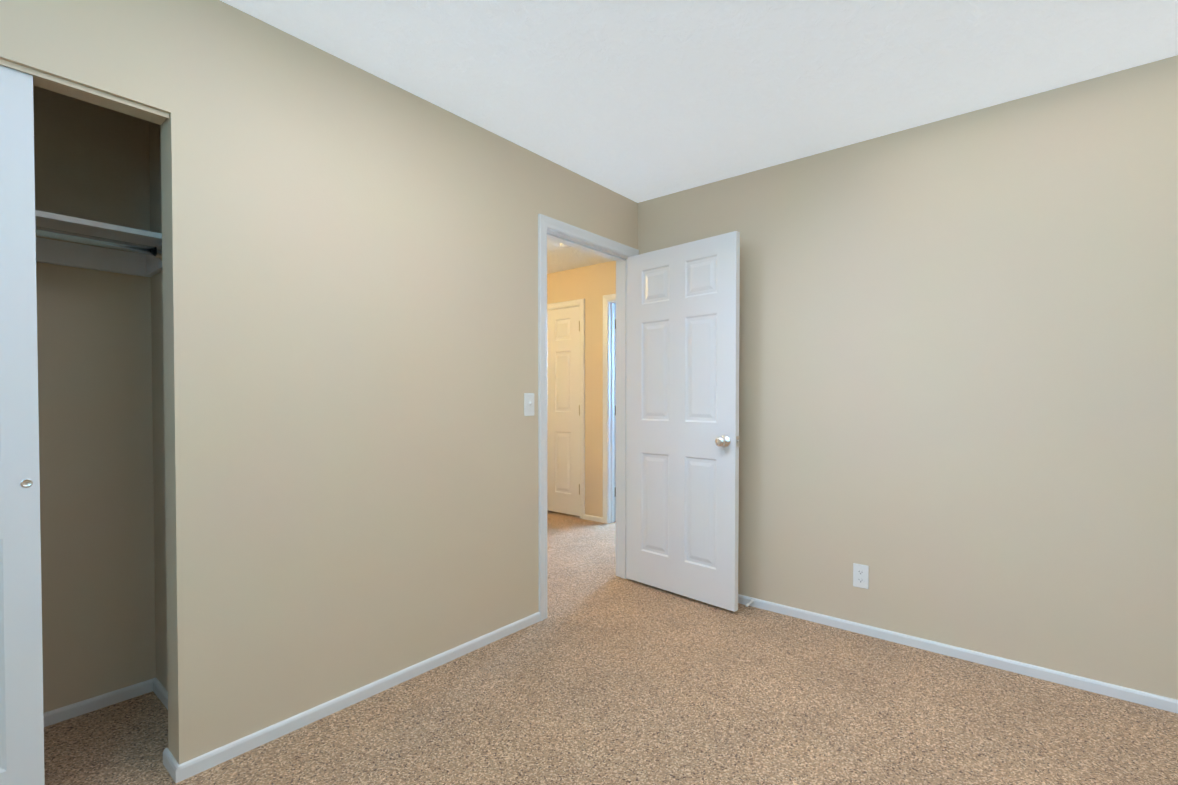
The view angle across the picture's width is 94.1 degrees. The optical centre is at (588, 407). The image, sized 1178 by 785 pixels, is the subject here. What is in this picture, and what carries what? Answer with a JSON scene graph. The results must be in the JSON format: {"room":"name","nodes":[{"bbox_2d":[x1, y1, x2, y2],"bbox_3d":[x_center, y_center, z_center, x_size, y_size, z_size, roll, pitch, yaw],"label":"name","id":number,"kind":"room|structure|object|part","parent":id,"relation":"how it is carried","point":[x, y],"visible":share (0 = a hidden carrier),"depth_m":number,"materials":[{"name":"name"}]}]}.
{"room":"empty bedroom","nodes":[
{"label":"empty bedroom","id":0,"kind":"room"},
{"bbox_2d":[33,85,148,712],"bbox_3d":[-2.346,-0.071,1.481,0.115,2.400,1.800,1,1,39],"label":"wall","id":1,"kind":"structure","parent":0,"point":[102,462],"depth_m":2.02,"materials":[{"name":"paint"}]},
{"bbox_2d":[43,683,138,726],"bbox_3d":[-2.254,1.106,1.512,0.012,0.046,1.704,1,1,39],"label":"baseboard","id":2,"kind":"structure","parent":1,"relation":"attached to","point":[73,710],"depth_m":2.01,"materials":[{"name":"paint"}]},
{"bbox_2d":[35,210,161,276],"bbox_3d":[-2.143,-0.550,1.393,0.300,0.108,1.703,1,1,39],"label":"closet shelf","id":3,"kind":"object","parent":1,"relation":"attached to","point":[65,240],"visible":0.67,"depth_m":1.92,"materials":[{"name":"paint"}]},
{"bbox_3d":[-2.057,-0.544,1.322,0.060,0.060,1.666,1,1,39],"label":"rod","id":4,"kind":"part","parent":3,"relation":"part of","materials":[{"name":"silver metal"}]},
{"bbox_2d":[145,120,167,690],"bbox_3d":[-2.195,-0.090,2.621,2.498,2.400,0.115,1,1,39],"label":"wall","id":5,"kind":"structure","parent":0,"point":[154,365],"depth_m":2.13,"materials":[{"name":"paint"}]},
{"bbox_2d":[139,678,167,709],"bbox_3d":[-1.487,1.098,1.962,0.543,0.046,0.034,1,1,39],"label":"baseboard","id":6,"kind":"structure","parent":5,"relation":"attached to","point":[150,685],"depth_m":2.13,"materials":[{"name":"paint"}]},
{"bbox_2d":[0,0,637,763],"bbox_3d":[-0.707,-0.086,2.373,0.115,2.400,5.460,1,1,39],"label":"wall","id":7,"kind":"structure","parent":0,"point":[350,314],"depth_m":1.97,"materials":[{"name":"paint"}]},
{"bbox_2d":[0,65,44,784],"bbox_3d":[-1.704,0.135,1.134,0.037,1.975,0.800,1,1,39],"label":"sliding closet door","id":8,"kind":"structure","parent":7,"relation":"in","point":[21,718],"depth_m":1.40,"materials":[{"name":"paint"}]},
{"bbox_3d":[-1.451,0.196,1.414,0.002,0.023,0.023,1,1,39],"label":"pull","id":9,"kind":"part","parent":8,"relation":"part of","materials":[{"name":"silver metal"}]},
{"bbox_2d":[0,59,168,124],"bbox_3d":[-1.762,-0.857,1.077,0.088,0.014,1.506,1,1,39],"label":"trim","id":10,"kind":"structure","parent":7,"relation":"attached to","point":[78,91],"depth_m":1.52,"materials":[{"name":"paint"}]},
{"bbox_2d":[163,612,539,782],"bbox_3d":[-0.760,1.093,2.250,0.040,0.046,1.548,1,1,39],"label":"baseboard","id":11,"kind":"structure","parent":7,"relation":"attached to","point":[191,768],"depth_m":1.98,"materials":[{"name":"paint"}]},
{"bbox_2d":[524,393,533,415],"bbox_3d":[-0.297,-0.013,2.768,0.017,0.115,0.070,1,1,39],"label":"light switch","id":12,"kind":"object","parent":7,"relation":"attached to","point":[528,404],"visible":1,"depth_m":2.76,"materials":[{"name":"white plastic"}]},
{"bbox_2d":[538,214,638,620],"bbox_3d":[-0.022,0.052,3.206,0.148,2.097,0.892,1,1,39],"label":"door frame","id":13,"kind":"structure","parent":7,"relation":"attached to","point":[550,228],"depth_m":3.12,"materials":[{"name":"paint"}]},
{"bbox_2d":[626,231,739,611],"bbox_3d":[0.511,0.075,3.188,0.172,2.015,0.808,-1,1,-45],"label":"bedroom door","id":14,"kind":"structure","parent":13,"relation":"attached to","point":[683,309],"depth_m":3.13,"materials":[{"name":"paint"}]},
{"bbox_2d":[547,261,615,516],"bbox_3d":[0.033,-0.133,5.224,2.370,2.400,0.115,1,1,39],"label":"wall","id":15,"kind":"structure","parent":0,"point":[592,285],"depth_m":5.13,"materials":[{"name":"paint"}]},
{"bbox_2d":[547,306,579,515],"bbox_3d":[-0.372,0.037,5.513,0.779,2.015,0.172,1,1,39],"label":"hall door","id":16,"kind":"structure","parent":15,"relation":"in","point":[563,410],"depth_m":5.39,"materials":[{"name":"paint"}]},
{"bbox_2d":[547,299,584,518],"bbox_3d":[-0.351,0.014,5.534,0.892,2.097,0.133,1,1,39],"label":"door frame","id":17,"kind":"structure","parent":15,"relation":"attached to","point":[568,304],"depth_m":5.22,"materials":[{"name":"paint"}]},
{"bbox_2d":[603,294,615,522],"bbox_3d":[0.515,0.025,4.830,0.892,2.097,0.148,1,1,39],"label":"door frame","id":18,"kind":"structure","parent":15,"relation":"attached to","point":[609,405],"depth_m":5.05,"materials":[{"name":"paint"}]},
{"bbox_2d":[44,510,1177,784],"bbox_3d":[0.305,1.135,2.663,6.330,0.050,7.165,1,1,39],"label":"floor","id":19,"kind":"structure","parent":0,"point":[602,674],"depth_m":1.97,"materials":[{"name":"carpet"}]},
{"bbox_2d":[220,0,1177,273],"bbox_3d":[0.305,-1.315,2.623,6.330,0.050,7.165,1,1,39],"label":"ceiling","id":20,"kind":"structure","parent":0,"point":[637,101],"depth_m":2.04,"materials":[{"name":"white paint"}]},
{"bbox_2d":[638,55,1177,699],"bbox_3d":[1.782,-0.086,2.380,3.717,2.400,0.115,1,1,39],"label":"wall","id":21,"kind":"structure","parent":0,"point":[958,379],"depth_m":2.38,"materials":[{"name":"paint"}]},
{"bbox_2d":[853,563,868,588],"bbox_3d":[1.332,0.828,2.686,0.070,0.115,0.008,1,1,39],"label":"electrical outlet","id":22,"kind":"object","parent":21,"relation":"attached to","point":[860,576],"visible":1,"depth_m":2.68,"materials":[{"name":"white plastic"}]},
{"bbox_2d":[738,594,1177,713],"bbox_3d":[1.685,1.091,2.396,3.572,0.046,0.012,1,1,39],"label":"baseboard","id":23,"kind":"structure","parent":21,"relation":"attached to","point":[1128,694],"depth_m":2.37,"materials":[{"name":"paint"}]}
]}

